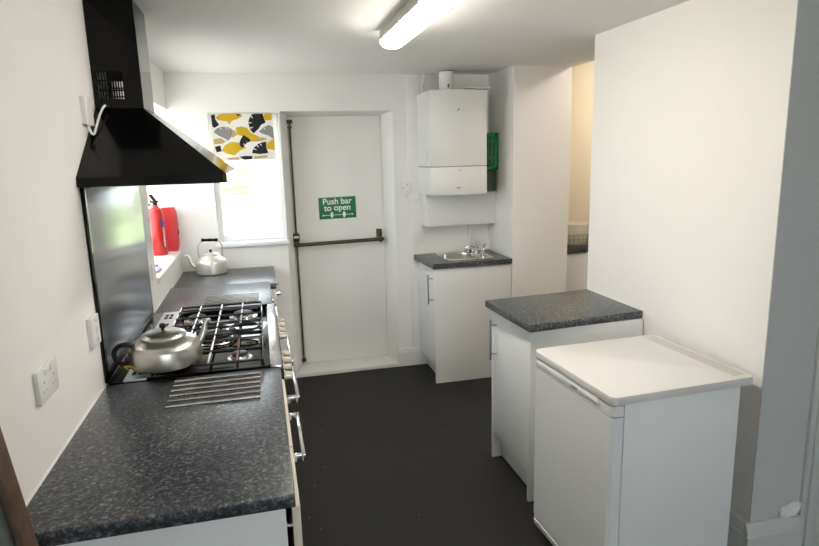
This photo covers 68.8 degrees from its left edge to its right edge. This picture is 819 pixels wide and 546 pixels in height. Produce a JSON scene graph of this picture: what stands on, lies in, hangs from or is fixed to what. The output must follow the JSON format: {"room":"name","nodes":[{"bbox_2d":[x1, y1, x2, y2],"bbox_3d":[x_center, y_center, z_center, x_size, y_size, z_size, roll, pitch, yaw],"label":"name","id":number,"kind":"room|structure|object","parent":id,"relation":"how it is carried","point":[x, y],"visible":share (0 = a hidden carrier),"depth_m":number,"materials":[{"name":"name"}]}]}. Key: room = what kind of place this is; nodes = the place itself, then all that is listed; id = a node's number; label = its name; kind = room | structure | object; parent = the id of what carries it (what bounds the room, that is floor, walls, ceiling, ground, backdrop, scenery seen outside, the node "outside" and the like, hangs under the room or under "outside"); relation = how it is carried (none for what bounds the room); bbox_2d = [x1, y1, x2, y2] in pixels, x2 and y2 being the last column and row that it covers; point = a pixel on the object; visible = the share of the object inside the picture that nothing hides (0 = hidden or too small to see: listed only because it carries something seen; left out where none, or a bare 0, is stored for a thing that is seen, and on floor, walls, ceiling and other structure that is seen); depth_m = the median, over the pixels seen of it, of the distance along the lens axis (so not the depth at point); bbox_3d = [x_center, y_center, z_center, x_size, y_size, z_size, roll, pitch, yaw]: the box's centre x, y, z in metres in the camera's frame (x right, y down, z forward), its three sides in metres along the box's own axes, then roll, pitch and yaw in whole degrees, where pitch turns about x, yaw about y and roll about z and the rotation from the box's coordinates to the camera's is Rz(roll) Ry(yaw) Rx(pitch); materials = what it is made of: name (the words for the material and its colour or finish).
{"room":"kitchen","nodes":[
{"label":"kitchen","id":0,"kind":"room"},
{"bbox_2d":[0,0,182,502],"bbox_3d":[-0.800,0.569,0.282,0.350,2.372,8.921,-4,11,-14],"label":"wall","id":1,"kind":"structure","parent":0,"point":[47,297],"depth_m":1.64,"materials":[{"name":"white paint"}]},
{"bbox_2d":[32,355,59,406],"bbox_3d":[-0.938,0.278,1.549,0.016,0.090,0.142,-4,11,-14],"label":"wall socket","id":2,"kind":"object","parent":1,"relation":"attached to","point":[45,378],"visible":1,"depth_m":1.53,"materials":[{"name":"white plastic"}]},
{"bbox_2d":[79,95,94,125],"bbox_3d":[-1.130,-0.569,2.099,0.022,0.102,0.084,-4,11,-14],"label":"wall switch","id":3,"kind":"object","parent":1,"relation":"attached to","point":[85,101],"visible":1,"depth_m":2.07,"materials":[{"name":"white plastic"}]},
{"bbox_2d":[87,105,105,135],"bbox_3d":[-1.126,-0.556,2.165,0.019,0.119,0.170,-2,11,-4],"label":"cable","id":4,"kind":"object","parent":3,"relation":"attached to","point":[103,106],"visible":1,"depth_m":2.14,"materials":[{"name":"white plastic"}]},
{"bbox_2d":[86,313,100,348],"bbox_3d":[-1.048,0.192,1.990,0.022,0.102,0.088,-4,11,-14],"label":"wall switch","id":5,"kind":"object","parent":1,"relation":"attached to","point":[93,327],"visible":1,"depth_m":1.96,"materials":[{"name":"white plastic"}]},
{"bbox_2d":[80,186,153,382],"bbox_3d":[-1.198,-0.037,2.519,0.012,0.683,1.002,-4,11,-14],"label":"backsplash","id":6,"kind":"structure","parent":1,"relation":"attached to","point":[113,216],"depth_m":2.37,"materials":[{"name":"silver metal"}]},
{"bbox_2d":[150,262,155,280],"bbox_3d":[-1.342,-0.008,3.135,0.018,0.085,0.085,-4,11,-14],"label":"wall socket","id":7,"kind":"object","parent":1,"relation":"attached to","point":[152,266],"visible":1,"depth_m":3.10,"materials":[{"name":"white plastic"}]},
{"bbox_2d":[76,0,235,187],"bbox_3d":[-0.985,-0.712,2.415,0.472,0.672,1.000,-4,11,-14],"label":"hood","id":8,"kind":"object","parent":1,"relation":"attached to","point":[131,145],"visible":0.98,"depth_m":2.19,"materials":[{"name":"black metal"}]},
{"bbox_2d":[154,249,182,282],"bbox_3d":[-1.647,-0.048,3.742,0.316,0.030,1.091,-4,11,-14],"label":"window sill","id":9,"kind":"structure","parent":1,"relation":"attached to","point":[165,262],"depth_m":3.78,"materials":[{"name":"white paint"}]},
{"bbox_2d":[147,194,167,255],"bbox_3d":[-1.696,-0.324,4.018,0.106,0.407,0.104,1,11,12],"label":"fire extinguisher","id":10,"kind":"object","parent":9,"relation":"on","point":[157,218],"visible":0.75,"depth_m":3.98,"materials":[{"name":"red metal"}]},
{"bbox_2d":[155,264,160,271],"bbox_3d":[-1.463,-0.022,3.442,0.060,0.030,0.180,-4,11,-14],"label":"folded cloth","id":11,"kind":"object","parent":9,"relation":"on","point":[158,268],"visible":0.46,"depth_m":3.44,"materials":[{"name":"purple"}]},
{"bbox_2d":[161,207,179,251],"bbox_3d":[-1.673,-0.307,4.189,0.118,0.305,0.083,-4,11,-14],"label":"pouch","id":12,"kind":"object","parent":9,"relation":"on","point":[171,223],"visible":0.85,"depth_m":4.16,"materials":[{"name":"red fabric"}]},
{"bbox_2d":[163,73,488,372],"bbox_3d":[-0.274,-0.328,4.770,2.900,2.372,0.300,-4,11,-14],"label":"wall","id":13,"kind":"structure","parent":0,"point":[190,97],"depth_m":4.49,"materials":[{"name":"white paint"}]},
{"bbox_2d":[208,113,289,247],"bbox_3d":[-1.177,-0.679,4.373,0.523,0.950,0.170,-4,11,-14],"label":"window","id":14,"kind":"structure","parent":13,"relation":"in","point":[268,238],"depth_m":4.43,"materials":[{"name":"white plastic"}]},
{"bbox_2d":[210,113,276,160],"bbox_3d":[-1.183,-0.976,4.290,0.439,0.330,0.042,-4,11,-14],"label":"blind","id":15,"kind":"object","parent":14,"relation":"attached to","point":[236,136],"visible":0.89,"depth_m":4.28,"materials":[{"name":"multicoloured fabric"}]},
{"bbox_2d":[293,359,296,377],"bbox_3d":[-0.956,0.748,4.633,0.162,0.150,0.018,-4,11,-14],"label":"baseboard","id":16,"kind":"structure","parent":13,"relation":"attached to","point":[294,360],"depth_m":4.64,"materials":[{"name":"white paint"}]},
{"bbox_2d":[287,116,387,363],"bbox_3d":[-0.554,-0.248,4.790,0.711,1.955,0.044,-4,11,-14],"label":"door","id":17,"kind":"structure","parent":13,"relation":"in","point":[343,286],"depth_m":4.76,"materials":[{"name":"white paint"}]},
{"bbox_2d":[286,118,383,361],"bbox_3d":[-0.555,-0.239,4.724,0.709,1.920,0.084,-4,11,-14],"label":"bar","id":18,"kind":"object","parent":17,"relation":"attached to","point":[296,236],"visible":0.98,"depth_m":4.67,"materials":[{"name":"brown metal"}]},
{"bbox_2d":[318,196,355,219],"bbox_3d":[-0.567,-0.514,4.710,0.293,0.169,0.004,-5,12,-13],"label":"exit sign","id":19,"kind":"object","parent":17,"relation":"attached to","point":[329,207],"visible":1,"depth_m":4.71,"materials":[{"name":"green plastic"}]},
{"bbox_2d":[297,355,399,377],"bbox_3d":[-0.504,0.751,4.860,0.828,0.032,0.236,-4,11,-14],"label":"trim","id":20,"kind":"structure","parent":13,"relation":"attached to","point":[383,361],"depth_m":4.81,"materials":[{"name":"white paint"}]},
{"bbox_2d":[401,182,411,193],"bbox_3d":[-0.023,-0.654,4.603,0.088,0.088,0.022,-4,11,-14],"label":"wall socket","id":21,"kind":"object","parent":13,"relation":"attached to","point":[406,187],"visible":1,"depth_m":4.59,"materials":[{"name":"white plastic"}]},
{"bbox_2d":[398,346,420,366],"bbox_3d":[0.019,0.676,4.868,0.228,0.150,0.020,-4,11,-14],"label":"baseboard","id":22,"kind":"structure","parent":13,"relation":"attached to","point":[407,356],"depth_m":4.86,"materials":[{"name":"white paint"}]},
{"bbox_2d":[406,74,422,346],"bbox_3d":[0.049,-0.443,4.666,0.105,2.122,0.014,-4,11,-14],"label":"trim","id":23,"kind":"structure","parent":13,"relation":"attached to","point":[412,80],"depth_m":4.64,"materials":[{"name":"white paint"}]},
{"bbox_2d":[416,89,486,195],"bbox_3d":[0.316,-0.959,4.431,0.431,0.732,0.401,-4,11,-14],"label":"boiler","id":24,"kind":"object","parent":13,"relation":"attached to","point":[451,123],"visible":1,"depth_m":4.27,"materials":[{"name":"white plastic"}]},
{"bbox_2d":[421,74,425,92],"bbox_3d":[0.103,-1.413,4.474,0.030,0.150,0.056,5,13,30],"label":"conduit","id":25,"kind":"object","parent":24,"relation":"attached to","point":[424,75],"visible":0.94,"depth_m":4.46,"materials":[{"name":"white plastic"}]},
{"bbox_2d":[439,71,453,89],"bbox_3d":[0.267,-1.388,4.349,0.120,0.142,0.120,-4,11,-14],"label":"flue pipe","id":26,"kind":"object","parent":24,"relation":"attached to","point":[446,81],"visible":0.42,"depth_m":4.30,"materials":[{"name":"white plastic"}]},
{"bbox_2d":[464,87,490,89],"bbox_3d":[0.476,-1.311,4.259,0.197,0.012,0.182,-3,11,-8],"label":"booklet","id":27,"kind":"object","parent":24,"relation":"on","point":[476,88],"visible":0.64,"depth_m":4.21,"materials":[{"name":"white paper"}]},
{"bbox_2d":[421,191,494,226],"bbox_3d":[0.381,-0.506,4.666,0.558,0.248,0.152,-4,11,-14],"label":"panel","id":28,"kind":"object","parent":13,"relation":"attached to","point":[467,209],"visible":0.85,"depth_m":4.59,"materials":[{"name":"white plastic"}]},
{"bbox_2d":[468,224,470,250],"bbox_3d":[0.481,-0.291,4.800,0.022,0.250,0.022,-4,11,-14],"label":"pipe","id":29,"kind":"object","parent":13,"relation":"attached to","point":[469,226],"depth_m":4.79,"materials":[{"name":"white paint"}]},
{"bbox_2d":[277,73,391,116],"bbox_3d":[-0.571,-1.333,4.503,0.828,0.282,0.300,-4,11,-14],"label":"wall","id":30,"kind":"structure","parent":0,"point":[299,94],"depth_m":4.37,"materials":[{"name":"white paint"}]},
{"bbox_2d":[133,0,688,74],"bbox_3d":[0.911,-1.114,1.228,4.550,0.478,10.500,-4,11,-14],"label":"ceiling","id":31,"kind":"structure","parent":0,"point":[473,37],"depth_m":2.98,"materials":[{"name":"white paint"}]},
{"bbox_2d":[379,0,460,48],"bbox_3d":[0.092,-0.989,2.171,0.134,0.088,1.490,-4,11,-14],"label":"batten","id":32,"kind":"object","parent":31,"relation":"attached to","point":[414,16],"visible":1,"depth_m":2.38,"materials":[{"name":"grey plastic"}]},
{"bbox_2d":[379,0,421,40],"bbox_3d":[0.091,-1.006,2.167,0.120,0.054,1.490,-4,11,-14],"label":"tray","id":33,"kind":"object","parent":32,"relation":"on","point":[411,7],"depth_m":2.44,"materials":[{"name":"grey plastic"}]},
{"bbox_2d":[285,364,552,545],"bbox_3d":[1.146,1.395,1.765,4.200,0.120,10.500,-4,11,-14],"label":"floor","id":34,"kind":"structure","parent":0,"point":[396,456],"depth_m":3.29,"materials":[{"name":"grey plastic"}]},
{"bbox_2d":[0,427,38,545],"bbox_3d":[-0.608,0.788,0.782,0.218,1.536,0.900,-4,11,-14],"label":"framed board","id":35,"kind":"object","parent":34,"relation":"on","point":[16,528],"visible":1,"depth_m":1.11,"materials":[{"name":"brown wood"}]},
{"bbox_2d":[57,379,305,545],"bbox_3d":[-0.635,0.918,1.860,0.650,0.870,0.871,-4,11,-14],"label":"base cabinet","id":36,"kind":"object","parent":34,"relation":"on","point":[269,528],"visible":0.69,"depth_m":1.40,"materials":[{"name":"white laminate"}]},
{"bbox_2d":[25,367,295,545],"bbox_3d":[-0.671,0.471,1.758,0.606,0.047,0.893,-4,11,-14],"label":"countertop","id":37,"kind":"structure","parent":36,"relation":"on","point":[157,454],"depth_m":1.56,"materials":[{"name":"laminate"}]},
{"bbox_2d":[108,301,299,545],"bbox_3d":[-0.857,0.707,2.758,0.664,0.948,1.003,-4,11,-14],"label":"range cooker","id":38,"kind":"object","parent":34,"relation":"on","point":[224,350],"visible":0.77,"depth_m":2.54,"materials":[{"name":"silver metal"}]},
{"bbox_2d":[111,318,208,373],"bbox_3d":[-0.904,0.258,2.201,0.256,0.150,0.254,1,11,13],"label":"kettle","id":39,"kind":"object","parent":38,"relation":"on","point":[163,349],"visible":1,"depth_m":2.12,"materials":[{"name":"metal"}]},
{"bbox_2d":[125,303,271,383],"bbox_3d":[-0.889,0.284,2.669,0.513,0.029,0.999,-4,11,-14],"label":"cooktop","id":40,"kind":"object","parent":38,"relation":"in","point":[168,318],"depth_m":2.54,"materials":[{"name":"silver metal"}]},
{"bbox_2d":[229,322,259,331],"bbox_3d":[-0.730,0.238,2.645,0.135,0.011,0.135,-4,11,-14],"label":"ring","id":41,"kind":"object","parent":38,"relation":"on","point":[241,323],"visible":1,"depth_m":2.63,"materials":[{"name":"black metal"}]},
{"bbox_2d":[272,299,277,316],"bbox_3d":[-1.082,0.597,3.553,0.624,0.870,0.638,-4,11,-14],"label":"base cabinet","id":42,"kind":"object","parent":34,"relation":"on","point":[273,300],"visible":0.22,"depth_m":3.61,"materials":[{"name":"white laminate"}]},
{"bbox_2d":[153,281,271,314],"bbox_3d":[-1.108,0.148,3.460,0.602,0.046,0.644,-4,11,-14],"label":"countertop","id":43,"kind":"structure","parent":42,"relation":"on","point":[174,299],"depth_m":3.44,"materials":[{"name":"laminate"}]},
{"bbox_2d":[271,282,280,304],"bbox_3d":[-1.215,0.490,4.153,0.662,0.854,0.592,-4,11,-14],"label":"base cabinet","id":44,"kind":"object","parent":34,"relation":"on","point":[274,293],"visible":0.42,"depth_m":3.87,"materials":[{"name":"white laminate"}]},
{"bbox_2d":[173,266,276,288],"bbox_3d":[-1.246,0.047,4.090,0.641,0.038,0.653,-4,11,-14],"label":"countertop","id":45,"kind":"structure","parent":44,"relation":"on","point":[253,274],"depth_m":4.05,"materials":[{"name":"stone"}]},
{"bbox_2d":[185,238,227,275],"bbox_3d":[-1.416,-0.123,4.225,0.247,0.251,0.216,2,12,17],"label":"kettle","id":46,"kind":"object","parent":45,"relation":"on","point":[210,263],"visible":1,"depth_m":4.16,"materials":[{"name":"silver metal"}]},
{"bbox_2d":[418,262,510,383],"bbox_3d":[0.404,0.338,4.666,0.633,0.872,0.457,-4,11,-14],"label":"base cabinet","id":47,"kind":"object","parent":34,"relation":"on","point":[455,318],"visible":0.77,"depth_m":4.44,"materials":[{"name":"white laminate"}]},
{"bbox_2d":[414,249,511,268],"bbox_3d":[0.395,-0.108,4.575,0.632,0.038,0.476,-4,11,-14],"label":"countertop","id":48,"kind":"structure","parent":47,"relation":"on","point":[431,260],"depth_m":4.39,"materials":[{"name":"stone"}]},
{"bbox_2d":[435,250,492,260],"bbox_3d":[0.419,-0.057,4.609,0.370,0.162,0.400,-4,11,-14],"label":"sink","id":49,"kind":"object","parent":48,"relation":"in","point":[456,255],"visible":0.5,"depth_m":4.69,"materials":[{"name":"silver metal"}]},
{"bbox_2d":[465,241,479,251],"bbox_3d":[0.500,-0.208,4.709,0.114,0.090,0.055,-4,11,-14],"label":"tap","id":50,"kind":"object","parent":48,"relation":"on","point":[477,243],"visible":0.97,"depth_m":4.71,"materials":[{"name":"silver metal"}]},
{"bbox_2d":[472,243,486,255],"bbox_3d":[0.530,-0.179,4.553,0.114,0.092,0.040,-2,11,-5],"label":"tap","id":51,"kind":"object","parent":48,"relation":"on","point":[483,249],"visible":1,"depth_m":4.55,"materials":[{"name":"silver metal"}]},
{"bbox_2d":[489,311,642,501],"bbox_3d":[0.779,0.629,3.136,0.629,0.872,0.482,-4,11,-14],"label":"base cabinet","id":52,"kind":"object","parent":34,"relation":"on","point":[512,349],"visible":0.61,"depth_m":2.94,"materials":[{"name":"white wood"}]},
{"bbox_2d":[485,288,642,332],"bbox_3d":[0.770,0.180,3.050,0.638,0.042,0.564,-4,11,-14],"label":"countertop","id":53,"kind":"structure","parent":52,"relation":"on","point":[559,310],"depth_m":2.96,"materials":[{"name":"stone"}]},
{"bbox_2d":[566,252,587,290],"bbox_3d":[1.422,0.192,5.270,0.530,0.874,0.700,-4,11,-14],"label":"base cabinet","id":54,"kind":"object","parent":34,"relation":"on","point":[577,263],"visible":0.02,"depth_m":4.85,"materials":[{"name":"white plastic"}]},
{"bbox_2d":[567,241,587,253],"bbox_3d":[1.414,-0.264,5.176,0.545,0.052,0.730,-4,11,-14],"label":"countertop","id":55,"kind":"structure","parent":54,"relation":"on","point":[570,248],"depth_m":4.79,"materials":[{"name":"stone"}]},
{"bbox_2d":[567,221,588,244],"bbox_3d":[1.347,-0.334,4.973,0.305,0.166,0.305,-4,11,-14],"label":"basin","id":56,"kind":"object","parent":55,"relation":"in","point":[578,234],"visible":0.48,"depth_m":4.85,"materials":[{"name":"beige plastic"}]},
{"bbox_2d":[567,234,588,244],"bbox_3d":[1.348,-0.295,4.980,0.305,0.083,0.305,-4,11,-14],"label":"wire basket","id":57,"kind":"object","parent":56,"relation":"on","point":[572,239],"depth_m":4.86,"materials":[{"name":"grey metal"}]},
{"bbox_2d":[533,335,752,545],"bbox_3d":[0.915,0.769,2.462,0.610,0.851,0.565,-5,12,-16],"label":"fridge","id":58,"kind":"object","parent":34,"relation":"on","point":[635,437],"visible":1,"depth_m":2.21,"materials":[{"name":"white metal"}]},
{"bbox_2d":[489,66,571,297],"bbox_3d":[0.913,-0.338,4.665,0.445,2.372,0.476,-4,11,-14],"label":"wall column","id":59,"kind":"structure","parent":0,"point":[530,106],"depth_m":4.38,"materials":[{"name":"white paint"}]},
{"bbox_2d":[486,133,497,191],"bbox_3d":[0.608,-0.848,4.583,0.087,0.436,0.175,-4,11,-14],"label":"case","id":60,"kind":"object","parent":59,"relation":"attached to","point":[492,138],"visible":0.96,"depth_m":4.50,"materials":[{"name":"green plastic"}]},
{"bbox_2d":[487,170,495,191],"bbox_3d":[0.604,-0.713,4.613,0.075,0.160,0.165,-4,11,-14],"label":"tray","id":61,"kind":"object","parent":60,"relation":"on","point":[491,174],"depth_m":4.53,"materials":[{"name":"green plastic"}]},
{"bbox_2d":[568,67,572,220],"bbox_3d":[1.806,-0.513,4.641,1.300,2.680,4.450,-4,11,-14],"label":"wall","id":62,"kind":"structure","parent":0,"point":[572,67],"depth_m":6.69,"materials":[{"name":"white paint"}]},
{"bbox_2d":[569,61,593,233],"bbox_3d":[2.376,-0.565,4.829,0.100,2.680,4.550,-4,11,-14],"label":"wall","id":63,"kind":"structure","parent":0,"point":[583,74],"depth_m":6.48,"materials":[{"name":"white paint"}]},
{"bbox_2d":[587,0,797,521],"bbox_3d":[1.217,0.024,2.785,0.128,2.372,1.245,-4,11,-14],"label":"wall","id":64,"kind":"structure","parent":0,"point":[690,98],"depth_m":2.47,"materials":[{"name":"white paint"}]},
{"bbox_2d":[727,509,748,545],"bbox_3d":[1.169,0.980,2.952,0.024,0.235,1.249,-4,11,-14],"label":"baseboard","id":65,"kind":"structure","parent":64,"relation":"attached to","point":[736,522],"depth_m":2.39,"materials":[{"name":"white paint"}]},
{"bbox_2d":[749,0,818,522],"bbox_3d":[2.141,-0.083,2.409,1.758,2.680,0.124,-4,11,-14],"label":"wall","id":66,"kind":"structure","parent":0,"point":[793,314],"depth_m":2.19,"materials":[{"name":"grey paint"}]},
{"bbox_2d":[743,513,800,545],"bbox_3d":[1.435,1.087,2.372,0.252,0.235,0.024,-4,11,-14],"label":"baseboard","id":67,"kind":"structure","parent":66,"relation":"attached to","point":[778,531],"depth_m":2.35,"materials":[{"name":"grey paint"}]},
{"bbox_2d":[779,501,800,518],"bbox_3d":[1.510,0.938,2.369,0.108,0.070,0.025,-4,11,-14],"label":"lump","id":68,"kind":"object","parent":67,"relation":"on","point":[791,509],"visible":1,"depth_m":2.36,"materials":[{"name":"white plastic"}]},
{"bbox_2d":[798,326,818,545],"bbox_3d":[1.979,0.116,2.330,0.918,2.130,0.026,-4,11,-14],"label":"trim","id":69,"kind":"structure","parent":66,"relation":"attached to","point":[809,490],"depth_m":2.35,"materials":[{"name":"grey paint"}]},
{"bbox_2d":[814,510,818,545],"bbox_3d":[1.974,0.156,2.340,0.758,2.034,0.109,-4,11,-14],"label":"door","id":70,"kind":"structure","parent":66,"relation":"in","point":[817,527],"depth_m":2.45,"materials":[{"name":"grey paint"}]},
{"label":"outside","id":71,"kind":"structure","parent":0,"visible":0},
{"bbox_2d":[222,194,277,234],"bbox_3d":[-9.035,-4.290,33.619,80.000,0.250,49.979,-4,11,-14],"label":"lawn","id":72,"kind":"structure","parent":71,"point":[246,214],"depth_m":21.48,"materials":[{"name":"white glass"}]},
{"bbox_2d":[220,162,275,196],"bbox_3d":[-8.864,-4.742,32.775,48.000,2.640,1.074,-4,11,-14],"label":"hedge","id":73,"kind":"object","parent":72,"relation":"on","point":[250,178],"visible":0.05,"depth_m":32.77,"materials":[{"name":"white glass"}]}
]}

